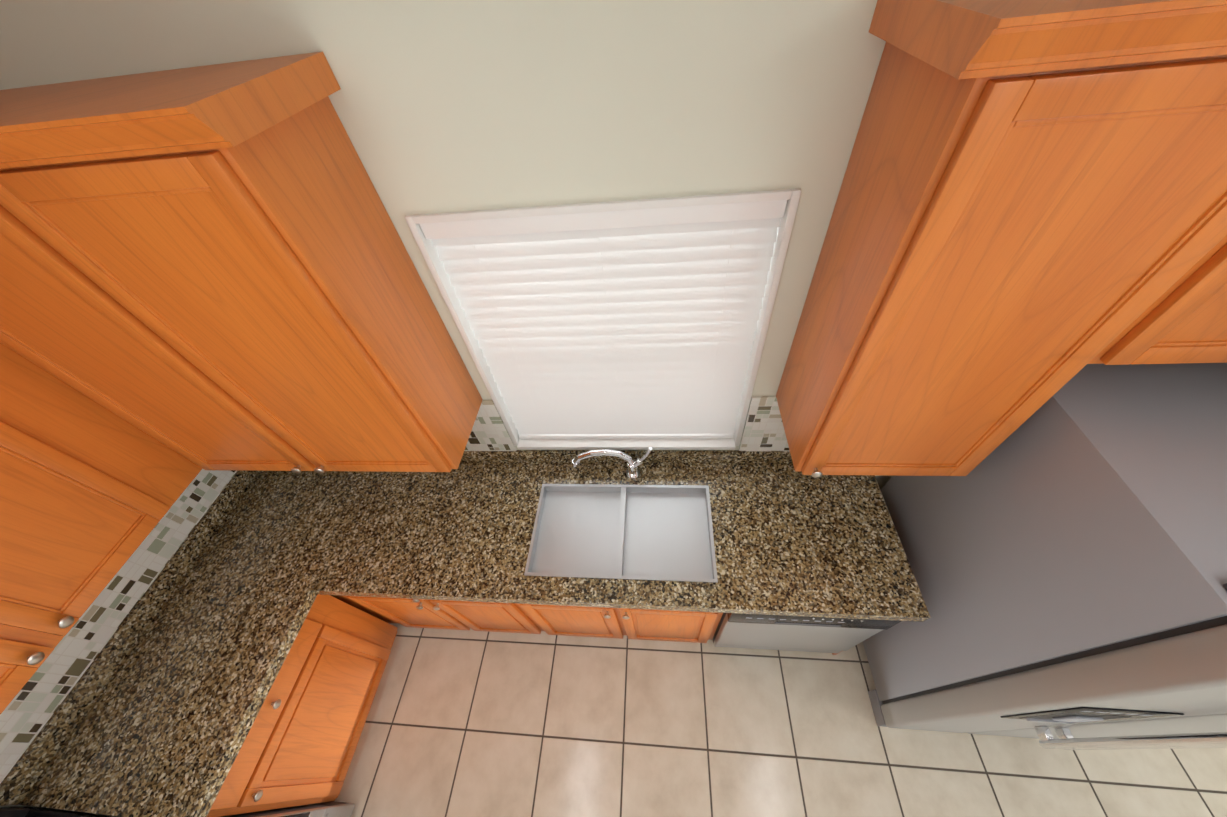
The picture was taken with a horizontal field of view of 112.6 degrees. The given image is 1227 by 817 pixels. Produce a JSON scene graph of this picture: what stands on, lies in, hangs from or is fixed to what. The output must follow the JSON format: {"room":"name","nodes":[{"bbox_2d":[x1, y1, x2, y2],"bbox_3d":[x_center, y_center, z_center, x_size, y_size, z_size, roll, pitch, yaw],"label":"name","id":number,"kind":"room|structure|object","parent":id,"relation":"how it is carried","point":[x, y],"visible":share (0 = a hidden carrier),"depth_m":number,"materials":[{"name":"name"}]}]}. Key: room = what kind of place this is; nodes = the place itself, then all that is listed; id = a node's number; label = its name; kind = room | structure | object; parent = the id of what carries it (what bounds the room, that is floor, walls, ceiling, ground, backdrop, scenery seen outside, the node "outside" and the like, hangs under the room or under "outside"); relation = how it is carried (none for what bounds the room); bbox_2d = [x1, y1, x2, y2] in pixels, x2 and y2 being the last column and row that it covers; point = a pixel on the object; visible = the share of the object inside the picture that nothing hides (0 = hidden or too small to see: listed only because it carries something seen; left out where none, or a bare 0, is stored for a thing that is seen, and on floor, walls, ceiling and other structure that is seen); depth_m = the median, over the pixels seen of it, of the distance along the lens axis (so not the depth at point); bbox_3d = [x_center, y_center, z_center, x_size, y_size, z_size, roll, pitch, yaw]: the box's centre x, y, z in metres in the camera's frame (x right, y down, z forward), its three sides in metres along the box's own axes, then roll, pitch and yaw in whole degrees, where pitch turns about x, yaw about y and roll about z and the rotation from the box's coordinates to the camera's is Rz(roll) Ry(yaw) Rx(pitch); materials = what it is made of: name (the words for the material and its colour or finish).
{"room":"kitchen","nodes":[
{"label":"kitchen","id":0,"kind":"room"},
{"bbox_2d":[0,805,41,807],"bbox_3d":[-2.015,0.951,0.975,0.120,2.740,2.820,-1,50,7],"label":"wall","id":1,"kind":"structure","parent":0,"point":[21,806],"depth_m":1.32,"materials":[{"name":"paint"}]},
{"bbox_2d":[0,592,83,713],"bbox_3d":[-1.816,0.467,0.680,0.348,1.074,0.476,-1,50,7],"label":"upper cabinet","id":2,"kind":"object","parent":1,"relation":"attached to","point":[30,630],"depth_m":1.11,"materials":[{"name":"brown wood"}]},
{"bbox_2d":[0,452,156,611],"bbox_3d":[-1.793,0.197,0.907,0.348,1.074,0.483,-1,50,7],"label":"upper cabinet","id":3,"kind":"object","parent":1,"relation":"attached to","point":[62,543],"depth_m":1.18,"materials":[{"name":"brown wood"}]},
{"bbox_2d":[0,469,236,783],"bbox_3d":[-1.932,1.097,1.104,0.010,0.354,2.623,-1,50,7],"label":"backsplash","id":4,"kind":"structure","parent":1,"relation":"attached to","point":[26,714],"depth_m":1.50,"materials":[{"name":"tile"}]},
{"bbox_2d":[0,0,891,489],"bbox_3d":[0.095,-0.103,1.609,3.950,2.740,0.120,-1,50,7],"label":"wall","id":5,"kind":"structure","parent":0,"point":[442,106],"depth_m":0.85,"materials":[{"name":"paint"}]},
{"bbox_2d":[0,252,295,472],"bbox_3d":[-1.324,-0.241,1.220,0.559,1.074,0.348,-1,50,7],"label":"upper cabinet","id":6,"kind":"object","parent":5,"relation":"attached to","point":[35,319],"depth_m":1.14,"materials":[{"name":"brown wood"}]},
{"bbox_2d":[0,52,482,473],"bbox_3d":[-0.881,-0.245,1.169,0.586,1.074,0.348,-1,50,7],"label":"upper cabinet","id":7,"kind":"object","parent":5,"relation":"attached to","point":[206,268],"depth_m":0.88,"materials":[{"name":"brown wood"}]},
{"bbox_2d":[464,400,516,450],"bbox_3d":[-1.145,0.089,1.861,1.356,0.354,0.008,-1,50,7],"label":"backsplash","id":8,"kind":"structure","parent":5,"relation":"attached to","point":[489,432],"depth_m":1.82,"materials":[{"name":"tile"}]},
{"bbox_2d":[405,188,800,449],"bbox_3d":[-0.001,-0.213,1.462,1.005,1.055,0.148,-1,50,7],"label":"kitchen window","id":9,"kind":"structure","parent":5,"relation":"in","point":[640,324],"depth_m":1.31,"materials":[{"name":"white paint"}]},
{"bbox_2d":[739,396,789,450],"bbox_3d":[0.819,0.069,1.637,0.571,0.354,0.008,-1,50,7],"label":"backsplash","id":10,"kind":"structure","parent":5,"relation":"attached to","point":[763,430],"depth_m":1.67,"materials":[{"name":"tile"}]},
{"bbox_2d":[776,0,1226,477],"bbox_3d":[0.794,-0.263,0.978,0.505,1.074,0.348,-1,50,7],"label":"upper cabinet","id":11,"kind":"object","parent":5,"relation":"attached to","point":[1030,190],"depth_m":0.71,"materials":[{"name":"brown wood"}]},
{"bbox_2d":[1112,268,1226,364],"bbox_3d":[1.286,-0.416,0.744,0.521,0.614,0.348,-1,50,7],"label":"upper cabinet","id":12,"kind":"object","parent":5,"relation":"attached to","point":[1196,332],"depth_m":0.82,"materials":[{"name":"brown wood"}]},
{"bbox_2d":[335,623,1226,816],"bbox_3d":[-2.955,3.477,0.794,18.000,0.060,9.200,-1,50,7],"label":"floor","id":13,"kind":"structure","parent":0,"point":[466,723],"depth_m":1.94,"materials":[{"name":"tile"}]},
{"bbox_2d":[0,801,354,816],"bbox_3d":[-1.543,1.761,1.262,0.709,1.175,0.762,-1,50,7],"label":"range","id":14,"kind":"object","parent":13,"relation":"on","point":[333,809],"visible":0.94,"depth_m":1.54,"materials":[{"name":"black metal"}]},
{"bbox_2d":[207,594,396,816],"bbox_3d":[-1.546,1.300,1.865,0.598,0.852,0.708,-1,50,7],"label":"base cabinet","id":15,"kind":"object","parent":13,"relation":"on","point":[299,746],"depth_m":1.73,"materials":[{"name":"brown wood"}]},
{"bbox_2d":[0,578,311,816],"bbox_3d":[-1.577,1.002,1.468,0.633,0.140,0.650,-1,50,7],"label":"countertop","id":16,"kind":"structure","parent":15,"relation":"on","point":[156,712],"depth_m":1.44,"materials":[{"name":"stone"}]},
{"bbox_2d":[331,595,534,633],"bbox_3d":[-0.777,0.791,2.202,0.795,0.852,0.598,-1,50,7],"label":"base cabinet","id":17,"kind":"object","parent":13,"relation":"on","point":[416,613],"depth_m":2.00,"materials":[{"name":"brown wood"}]},
{"bbox_2d":[507,603,722,642],"bbox_3d":[0.059,0.782,2.107,0.888,0.852,0.598,-1,50,7],"label":"base cabinet","id":18,"kind":"object","parent":13,"relation":"on","point":[602,622],"depth_m":1.90,"materials":[{"name":"brown wood"}]},
{"bbox_2d":[157,450,930,621],"bbox_3d":[-0.372,0.490,1.754,2.973,0.140,0.658,-1,50,7],"label":"countertop","id":19,"kind":"structure","parent":18,"relation":"on","point":[719,531],"depth_m":1.74,"materials":[{"name":"stone"}]},
{"bbox_2d":[572,447,651,478],"bbox_3d":[-0.009,0.234,1.811,0.365,0.202,0.064,-1,50,7],"label":"faucet","id":20,"kind":"object","parent":19,"relation":"on","point":[632,471],"visible":1,"depth_m":1.78,"materials":[{"name":"silver metal"}]},
{"bbox_2d":[713,613,900,652],"bbox_3d":[0.804,0.794,2.008,0.601,0.848,0.609,-1,50,7],"label":"dishwasher","id":21,"kind":"object","parent":13,"relation":"on","point":[793,633],"visible":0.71,"depth_m":1.73,"materials":[{"name":"grey plastic"}]},
{"bbox_2d":[863,363,1226,749],"bbox_3d":[1.607,0.656,1.478,0.858,1.680,0.893,-1,50,7],"label":"refrigerator","id":22,"kind":"object","parent":13,"relation":"on","point":[1065,547],"visible":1,"depth_m":1.04,"materials":[{"name":"grey paint"}]}
]}

